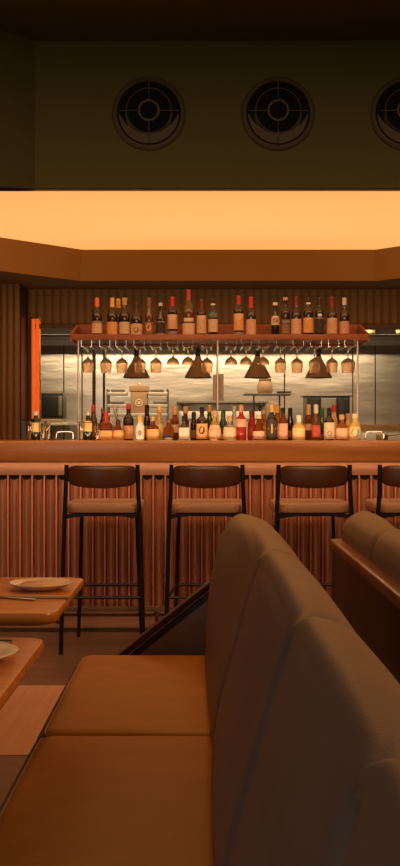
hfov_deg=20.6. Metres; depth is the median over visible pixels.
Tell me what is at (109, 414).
shelf
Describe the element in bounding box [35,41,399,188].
wall
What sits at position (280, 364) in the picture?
wine glass
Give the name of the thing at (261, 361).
coupe glass
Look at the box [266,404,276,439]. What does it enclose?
liquor bottle
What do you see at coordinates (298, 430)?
liquor bottle
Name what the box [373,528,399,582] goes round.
cushion
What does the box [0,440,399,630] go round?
bar counter
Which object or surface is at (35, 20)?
ceiling
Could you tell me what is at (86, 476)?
bar stool
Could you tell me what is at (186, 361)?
coupe glass
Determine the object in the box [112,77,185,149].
air vent
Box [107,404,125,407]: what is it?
shelf
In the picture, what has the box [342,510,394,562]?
cushion
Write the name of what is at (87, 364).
wine glass
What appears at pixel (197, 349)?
socket
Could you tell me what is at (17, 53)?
wall
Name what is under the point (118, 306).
wine bottle
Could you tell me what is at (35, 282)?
ceiling
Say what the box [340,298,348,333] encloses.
wine bottle
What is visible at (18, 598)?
fork
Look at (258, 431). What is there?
liquor bottle
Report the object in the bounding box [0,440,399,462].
countertop
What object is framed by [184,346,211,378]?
heat lamp
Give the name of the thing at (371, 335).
shelf
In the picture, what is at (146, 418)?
liquor bottle
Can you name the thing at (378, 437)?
saucepan
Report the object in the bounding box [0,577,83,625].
dining table
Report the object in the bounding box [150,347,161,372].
wine glass
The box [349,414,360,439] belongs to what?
liquor bottle
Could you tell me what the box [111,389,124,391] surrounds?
steel pan
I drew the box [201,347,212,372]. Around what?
wine glass
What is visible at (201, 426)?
liquor bottle
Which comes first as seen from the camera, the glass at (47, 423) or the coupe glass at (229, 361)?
the glass at (47, 423)
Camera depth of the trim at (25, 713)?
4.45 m
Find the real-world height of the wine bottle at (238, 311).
0.284 m
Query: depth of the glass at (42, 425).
7.38 m
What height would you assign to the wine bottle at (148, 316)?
0.270 m
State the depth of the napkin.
2.65 m
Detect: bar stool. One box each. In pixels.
[59,465,145,654]
[164,465,245,625]
[269,465,353,598]
[364,465,399,517]
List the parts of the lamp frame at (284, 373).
overhead rail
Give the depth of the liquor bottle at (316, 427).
7.45 m
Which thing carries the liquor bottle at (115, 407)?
on the bar ledge
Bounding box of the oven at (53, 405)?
[41,393,66,418]
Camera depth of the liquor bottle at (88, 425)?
7.45 m
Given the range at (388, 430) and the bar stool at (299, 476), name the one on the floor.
the bar stool at (299, 476)
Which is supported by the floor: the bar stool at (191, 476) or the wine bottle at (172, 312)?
the bar stool at (191, 476)
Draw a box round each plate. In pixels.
[0,641,17,659]
[9,578,72,591]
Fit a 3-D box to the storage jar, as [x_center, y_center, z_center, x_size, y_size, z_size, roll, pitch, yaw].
[0.603,-0.436,10.200,0.143,0.140,0.143,0,0,0]
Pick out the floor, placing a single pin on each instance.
(51, 668)
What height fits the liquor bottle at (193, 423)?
0.196 m
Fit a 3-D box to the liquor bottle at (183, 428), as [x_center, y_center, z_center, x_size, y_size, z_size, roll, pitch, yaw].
[-0.109,-0.034,7.469,0.072,0.167,0.071,0,0,0]
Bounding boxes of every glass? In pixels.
[26,421,32,439]
[40,423,44,439]
[44,421,50,439]
[78,421,84,439]
[82,347,93,372]
[95,423,99,439]
[100,347,111,372]
[116,347,127,372]
[134,347,145,372]
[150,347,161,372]
[167,347,178,364]
[182,347,193,364]
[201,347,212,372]
[225,347,236,364]
[240,347,251,364]
[257,347,268,364]
[275,347,285,372]
[291,347,302,372]
[309,347,319,372]
[326,347,337,372]
[341,347,354,372]
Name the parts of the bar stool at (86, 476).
leg, leg, backrest, seat frame, seat, leg, leg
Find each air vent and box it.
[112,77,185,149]
[241,77,314,149]
[370,78,399,149]
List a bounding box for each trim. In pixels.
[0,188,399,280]
[0,685,64,755]
[20,284,27,439]
[27,324,399,329]
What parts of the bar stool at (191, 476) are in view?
leg, leg, seat, seat frame, backrest, leg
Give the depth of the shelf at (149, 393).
10.24 m
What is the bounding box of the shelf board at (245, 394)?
[243,393,290,395]
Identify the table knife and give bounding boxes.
[0,639,11,643]
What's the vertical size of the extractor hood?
0.430 m
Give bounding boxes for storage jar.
[257,378,272,392]
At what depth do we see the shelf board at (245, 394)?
10.08 m
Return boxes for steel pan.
[110,401,123,403]
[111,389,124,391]
[150,389,163,391]
[153,401,166,403]
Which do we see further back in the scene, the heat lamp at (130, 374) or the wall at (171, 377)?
the wall at (171, 377)
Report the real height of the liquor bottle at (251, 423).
0.203 m
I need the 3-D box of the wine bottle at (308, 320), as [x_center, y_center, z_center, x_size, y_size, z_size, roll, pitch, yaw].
[0.766,-0.822,7.779,0.073,0.270,0.072,0,0,0]
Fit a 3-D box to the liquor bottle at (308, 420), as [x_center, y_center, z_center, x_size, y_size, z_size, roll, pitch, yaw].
[0.748,-0.074,7.579,0.055,0.248,0.054,0,0,0]
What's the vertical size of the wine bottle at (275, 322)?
0.236 m
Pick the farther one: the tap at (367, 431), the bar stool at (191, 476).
the tap at (367, 431)
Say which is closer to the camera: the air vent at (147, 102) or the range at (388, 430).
the air vent at (147, 102)
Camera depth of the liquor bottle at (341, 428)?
7.44 m
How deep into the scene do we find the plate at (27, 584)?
2.80 m
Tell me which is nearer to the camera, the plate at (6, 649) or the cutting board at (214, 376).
the plate at (6, 649)
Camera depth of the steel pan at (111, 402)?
10.26 m
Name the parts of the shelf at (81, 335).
support rod, support rod, glass rail, glass rail, glass rail, glass rail, glass rail, glass rail, glass rail, support rod, support rod, glass rail, glass rail, glass rail, glass rail, glass rail, glass rail, glass rail, glass rail, support rod, support rod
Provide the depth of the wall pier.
8.94 m
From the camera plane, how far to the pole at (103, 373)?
9.61 m
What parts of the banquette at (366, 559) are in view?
panel, cap rail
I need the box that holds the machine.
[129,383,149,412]
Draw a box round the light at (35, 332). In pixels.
[31,317,40,420]
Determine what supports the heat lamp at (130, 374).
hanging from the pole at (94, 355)
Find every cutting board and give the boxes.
[39,419,64,422]
[213,375,215,400]
[218,374,223,400]
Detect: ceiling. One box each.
[0,0,399,40]
[0,271,399,289]
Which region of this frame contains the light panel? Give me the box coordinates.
[0,191,399,249]
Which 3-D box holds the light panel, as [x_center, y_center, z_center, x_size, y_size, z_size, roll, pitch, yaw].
[0.225,-1.460,7.107,4.850,0.020,3.185,0,0,0]
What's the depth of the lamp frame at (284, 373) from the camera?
9.61 m
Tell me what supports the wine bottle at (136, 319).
on the shelf at (81, 335)
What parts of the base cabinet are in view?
door, plate, panel, door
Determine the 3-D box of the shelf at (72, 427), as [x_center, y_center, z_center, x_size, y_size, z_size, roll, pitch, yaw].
[-1.417,0.007,10.980,0.320,0.212,1.000,0,0,0]
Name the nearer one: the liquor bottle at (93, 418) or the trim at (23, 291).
the liquor bottle at (93, 418)
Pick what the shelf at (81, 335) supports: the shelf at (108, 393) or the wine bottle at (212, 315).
the wine bottle at (212, 315)
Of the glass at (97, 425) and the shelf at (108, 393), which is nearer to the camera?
the glass at (97, 425)
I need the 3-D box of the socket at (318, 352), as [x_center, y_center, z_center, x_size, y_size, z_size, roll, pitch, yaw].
[1.020,-0.694,9.470,0.045,0.084,0.045,0,0,0]
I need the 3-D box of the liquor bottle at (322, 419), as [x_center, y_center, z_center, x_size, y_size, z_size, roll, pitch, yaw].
[0.841,-0.062,7.579,0.051,0.224,0.050,0,0,0]
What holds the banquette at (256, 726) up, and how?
on the floor
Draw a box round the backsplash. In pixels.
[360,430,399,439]
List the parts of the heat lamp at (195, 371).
lamp shade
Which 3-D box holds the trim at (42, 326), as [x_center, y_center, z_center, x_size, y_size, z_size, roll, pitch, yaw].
[1.073,-0.901,9.350,5.053,0.033,0.180,0,0,0]
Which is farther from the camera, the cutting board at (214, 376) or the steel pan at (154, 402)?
the cutting board at (214, 376)
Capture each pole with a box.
[93,350,95,404]
[103,373,104,407]
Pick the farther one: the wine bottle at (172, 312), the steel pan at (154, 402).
the steel pan at (154, 402)
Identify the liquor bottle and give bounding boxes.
[32,411,39,439]
[84,411,92,439]
[90,405,96,439]
[100,408,105,423]
[100,412,112,439]
[112,405,118,439]
[113,420,123,439]
[123,404,133,439]
[136,415,143,439]
[144,405,149,439]
[146,417,158,439]
[155,406,163,439]
[163,419,173,439]
[171,406,178,439]
[179,416,188,439]
[183,407,188,425]
[190,412,196,439]
[196,407,207,439]
[207,405,211,439]
[208,411,220,439]
[219,410,226,439]
[223,416,235,439]
[232,406,236,426]
[236,405,246,439]
[247,411,254,439]
[252,415,264,439]
[261,410,266,439]
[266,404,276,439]
[275,405,279,439]
[278,408,287,439]
[287,408,293,439]
[292,415,304,439]
[305,404,311,439]
[312,404,320,439]
[320,408,324,439]
[324,408,334,439]
[332,405,337,439]
[336,415,347,439]
[345,414,350,439]
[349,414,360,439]
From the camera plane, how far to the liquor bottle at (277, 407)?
7.68 m
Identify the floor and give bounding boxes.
[0,631,154,806]
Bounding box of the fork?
[0,597,36,600]
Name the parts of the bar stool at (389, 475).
leg, seat, seat frame, backrest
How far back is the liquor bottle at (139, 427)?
7.34 m
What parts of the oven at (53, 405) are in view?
door, control panel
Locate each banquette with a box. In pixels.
[0,514,399,865]
[330,510,399,683]
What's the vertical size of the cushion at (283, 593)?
0.498 m
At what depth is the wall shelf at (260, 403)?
11.00 m
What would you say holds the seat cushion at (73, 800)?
on the banquette at (256, 726)
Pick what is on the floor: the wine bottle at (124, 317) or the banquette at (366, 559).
the banquette at (366, 559)
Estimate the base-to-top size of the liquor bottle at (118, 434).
0.140 m
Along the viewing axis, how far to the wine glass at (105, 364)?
7.73 m
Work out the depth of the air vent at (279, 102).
5.49 m
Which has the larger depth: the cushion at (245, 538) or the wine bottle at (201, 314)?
the wine bottle at (201, 314)
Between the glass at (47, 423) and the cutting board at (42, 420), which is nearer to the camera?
the glass at (47, 423)
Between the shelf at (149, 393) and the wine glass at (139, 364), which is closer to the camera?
the wine glass at (139, 364)
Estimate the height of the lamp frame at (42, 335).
0.017 m
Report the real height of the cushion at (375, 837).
0.498 m
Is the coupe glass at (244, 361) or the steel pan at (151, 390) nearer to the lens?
the coupe glass at (244, 361)
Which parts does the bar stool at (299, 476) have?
leg, seat, backrest, seat frame, leg, leg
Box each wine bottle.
[92,298,101,333]
[107,298,117,333]
[116,299,120,333]
[119,298,129,333]
[131,303,141,333]
[145,298,152,333]
[156,303,164,333]
[168,297,176,333]
[182,290,194,333]
[197,300,205,333]
[208,299,217,333]
[234,296,243,333]
[246,297,255,333]
[271,302,279,333]
[281,297,289,333]
[291,297,300,333]
[303,298,313,333]
[315,298,323,333]
[327,297,336,333]
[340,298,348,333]
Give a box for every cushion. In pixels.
[0,736,214,865]
[46,655,210,737]
[205,514,299,745]
[212,551,355,865]
[229,617,399,865]
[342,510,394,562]
[342,758,399,865]
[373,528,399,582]
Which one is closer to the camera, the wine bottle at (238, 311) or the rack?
the wine bottle at (238, 311)
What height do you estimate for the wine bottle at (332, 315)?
0.277 m
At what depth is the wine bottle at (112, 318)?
7.75 m
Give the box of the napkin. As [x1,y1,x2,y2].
[0,595,69,598]
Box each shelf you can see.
[50,423,76,439]
[70,325,369,439]
[107,392,127,395]
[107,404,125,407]
[108,413,166,415]
[148,392,166,395]
[148,404,166,407]
[176,401,267,410]
[243,393,290,420]
[370,334,399,336]
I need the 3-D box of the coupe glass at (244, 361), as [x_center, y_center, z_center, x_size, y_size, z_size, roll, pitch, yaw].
[0.325,-0.543,7.760,0.085,0.124,0.085,0,0,0]
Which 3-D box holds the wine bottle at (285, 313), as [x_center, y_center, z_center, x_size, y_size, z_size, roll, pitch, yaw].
[0.605,-0.822,7.779,0.066,0.271,0.065,0,0,0]
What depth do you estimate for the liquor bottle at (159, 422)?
7.56 m
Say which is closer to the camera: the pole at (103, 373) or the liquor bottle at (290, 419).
the liquor bottle at (290, 419)
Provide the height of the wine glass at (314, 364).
0.180 m
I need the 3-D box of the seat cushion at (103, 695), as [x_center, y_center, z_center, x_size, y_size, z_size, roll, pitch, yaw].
[-0.168,0.770,3.010,0.435,0.159,0.914,0,0,0]
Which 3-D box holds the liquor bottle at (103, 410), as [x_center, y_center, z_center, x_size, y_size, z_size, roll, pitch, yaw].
[-0.677,-0.064,7.699,0.052,0.226,0.050,0,0,0]
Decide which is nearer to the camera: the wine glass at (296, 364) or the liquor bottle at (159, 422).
the liquor bottle at (159, 422)
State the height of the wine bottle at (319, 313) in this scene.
0.270 m
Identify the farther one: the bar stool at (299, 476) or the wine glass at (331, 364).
the wine glass at (331, 364)
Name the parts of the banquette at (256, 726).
panel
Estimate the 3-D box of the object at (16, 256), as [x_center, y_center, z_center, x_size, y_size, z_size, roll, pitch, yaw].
[0.225,-1.351,7.138,4.970,0.278,3.245,0,0,0]
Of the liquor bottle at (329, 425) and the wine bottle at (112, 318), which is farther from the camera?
the wine bottle at (112, 318)
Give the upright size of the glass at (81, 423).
0.128 m
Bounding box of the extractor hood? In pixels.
[41,330,399,345]
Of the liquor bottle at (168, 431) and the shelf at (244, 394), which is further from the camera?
the shelf at (244, 394)
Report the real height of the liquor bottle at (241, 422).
0.242 m
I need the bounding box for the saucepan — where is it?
[376,434,399,439]
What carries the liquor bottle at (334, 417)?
on the bar ledge
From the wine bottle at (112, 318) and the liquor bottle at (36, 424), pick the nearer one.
the liquor bottle at (36, 424)
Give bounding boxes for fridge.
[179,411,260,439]
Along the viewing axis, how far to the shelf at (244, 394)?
10.18 m
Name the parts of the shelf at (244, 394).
post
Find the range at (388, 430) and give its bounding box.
[359,424,399,439]
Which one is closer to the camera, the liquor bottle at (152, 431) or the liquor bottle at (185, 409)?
the liquor bottle at (152, 431)
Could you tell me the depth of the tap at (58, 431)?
7.38 m
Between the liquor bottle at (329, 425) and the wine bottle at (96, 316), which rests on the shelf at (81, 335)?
the wine bottle at (96, 316)
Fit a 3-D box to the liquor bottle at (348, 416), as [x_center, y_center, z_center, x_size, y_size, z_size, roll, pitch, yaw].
[1.037,-0.043,7.699,0.052,0.186,0.050,0,0,0]
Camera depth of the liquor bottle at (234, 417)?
7.69 m
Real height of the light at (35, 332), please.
0.880 m
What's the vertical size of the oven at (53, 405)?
0.250 m
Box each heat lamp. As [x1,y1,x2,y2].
[123,348,149,378]
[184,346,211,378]
[244,348,270,378]
[305,348,331,378]
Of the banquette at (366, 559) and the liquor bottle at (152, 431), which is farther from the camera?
the liquor bottle at (152, 431)
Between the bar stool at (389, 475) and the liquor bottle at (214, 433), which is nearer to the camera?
the bar stool at (389, 475)
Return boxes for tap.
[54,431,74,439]
[363,431,385,439]
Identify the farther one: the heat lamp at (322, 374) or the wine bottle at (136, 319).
the heat lamp at (322, 374)
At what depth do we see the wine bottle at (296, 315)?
7.75 m
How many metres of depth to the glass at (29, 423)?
7.38 m
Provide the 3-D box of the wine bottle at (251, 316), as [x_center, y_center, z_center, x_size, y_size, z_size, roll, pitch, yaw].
[0.361,-0.825,7.779,0.070,0.277,0.068,0,0,0]
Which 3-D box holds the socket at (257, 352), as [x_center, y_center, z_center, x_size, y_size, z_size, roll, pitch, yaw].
[0.495,-0.694,9.470,0.045,0.084,0.045,0,0,0]
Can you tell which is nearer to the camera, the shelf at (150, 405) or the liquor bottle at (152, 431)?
the liquor bottle at (152, 431)
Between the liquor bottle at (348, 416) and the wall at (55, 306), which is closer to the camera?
the liquor bottle at (348, 416)
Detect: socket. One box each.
[134,348,138,355]
[195,347,200,355]
[255,348,259,355]
[316,348,320,355]
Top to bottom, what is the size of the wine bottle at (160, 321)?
0.235 m
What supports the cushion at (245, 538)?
on the banquette at (256, 726)
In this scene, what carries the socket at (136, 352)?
attached to the heat lamp at (130, 374)
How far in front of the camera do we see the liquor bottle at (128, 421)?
7.55 m
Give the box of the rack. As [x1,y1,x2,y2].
[106,389,168,421]
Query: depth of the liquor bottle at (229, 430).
7.44 m
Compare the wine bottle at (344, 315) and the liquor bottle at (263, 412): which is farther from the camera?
the wine bottle at (344, 315)
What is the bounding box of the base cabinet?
[300,395,351,425]
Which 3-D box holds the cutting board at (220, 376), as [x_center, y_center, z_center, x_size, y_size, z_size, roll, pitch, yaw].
[0.210,-0.460,11.090,0.056,0.272,0.018,0,0,0]
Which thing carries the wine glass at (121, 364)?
hanging from the shelf at (81, 335)
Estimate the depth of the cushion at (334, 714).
1.14 m
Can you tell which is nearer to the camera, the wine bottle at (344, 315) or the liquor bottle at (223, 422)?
the liquor bottle at (223, 422)
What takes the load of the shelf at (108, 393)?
attached to the rack
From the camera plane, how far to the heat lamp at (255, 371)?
9.40 m
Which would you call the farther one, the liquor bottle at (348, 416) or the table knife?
the liquor bottle at (348, 416)
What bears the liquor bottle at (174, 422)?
on the bar ledge
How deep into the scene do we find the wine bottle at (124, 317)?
7.75 m
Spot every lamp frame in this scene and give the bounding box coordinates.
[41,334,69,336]
[284,373,284,407]
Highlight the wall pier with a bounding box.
[0,284,19,439]
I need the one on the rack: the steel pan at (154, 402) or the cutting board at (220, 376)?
the steel pan at (154, 402)
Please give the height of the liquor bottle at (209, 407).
0.248 m
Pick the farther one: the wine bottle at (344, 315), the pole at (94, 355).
the pole at (94, 355)
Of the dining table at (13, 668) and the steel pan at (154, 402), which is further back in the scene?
the steel pan at (154, 402)
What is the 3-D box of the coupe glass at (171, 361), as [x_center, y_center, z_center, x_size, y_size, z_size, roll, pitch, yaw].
[-0.191,-0.543,7.760,0.085,0.124,0.085,0,0,0]
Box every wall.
[0,30,34,188]
[28,289,399,420]
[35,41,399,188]
[40,346,399,439]
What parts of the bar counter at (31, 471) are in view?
foot rail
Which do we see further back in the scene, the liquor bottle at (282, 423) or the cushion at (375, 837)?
the liquor bottle at (282, 423)
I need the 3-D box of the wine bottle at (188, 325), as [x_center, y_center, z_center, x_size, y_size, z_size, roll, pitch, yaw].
[-0.081,-0.850,7.779,0.088,0.327,0.086,0,0,0]
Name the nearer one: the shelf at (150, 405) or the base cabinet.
the shelf at (150, 405)
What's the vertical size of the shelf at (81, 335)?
0.845 m
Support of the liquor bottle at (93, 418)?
on the bar ledge
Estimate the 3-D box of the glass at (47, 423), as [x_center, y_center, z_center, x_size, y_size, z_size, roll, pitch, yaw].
[-1.026,-0.015,7.400,0.040,0.128,0.040,0,0,0]
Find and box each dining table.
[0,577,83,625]
[0,638,43,709]
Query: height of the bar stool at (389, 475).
0.986 m
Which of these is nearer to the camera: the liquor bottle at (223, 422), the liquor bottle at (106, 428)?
the liquor bottle at (106, 428)

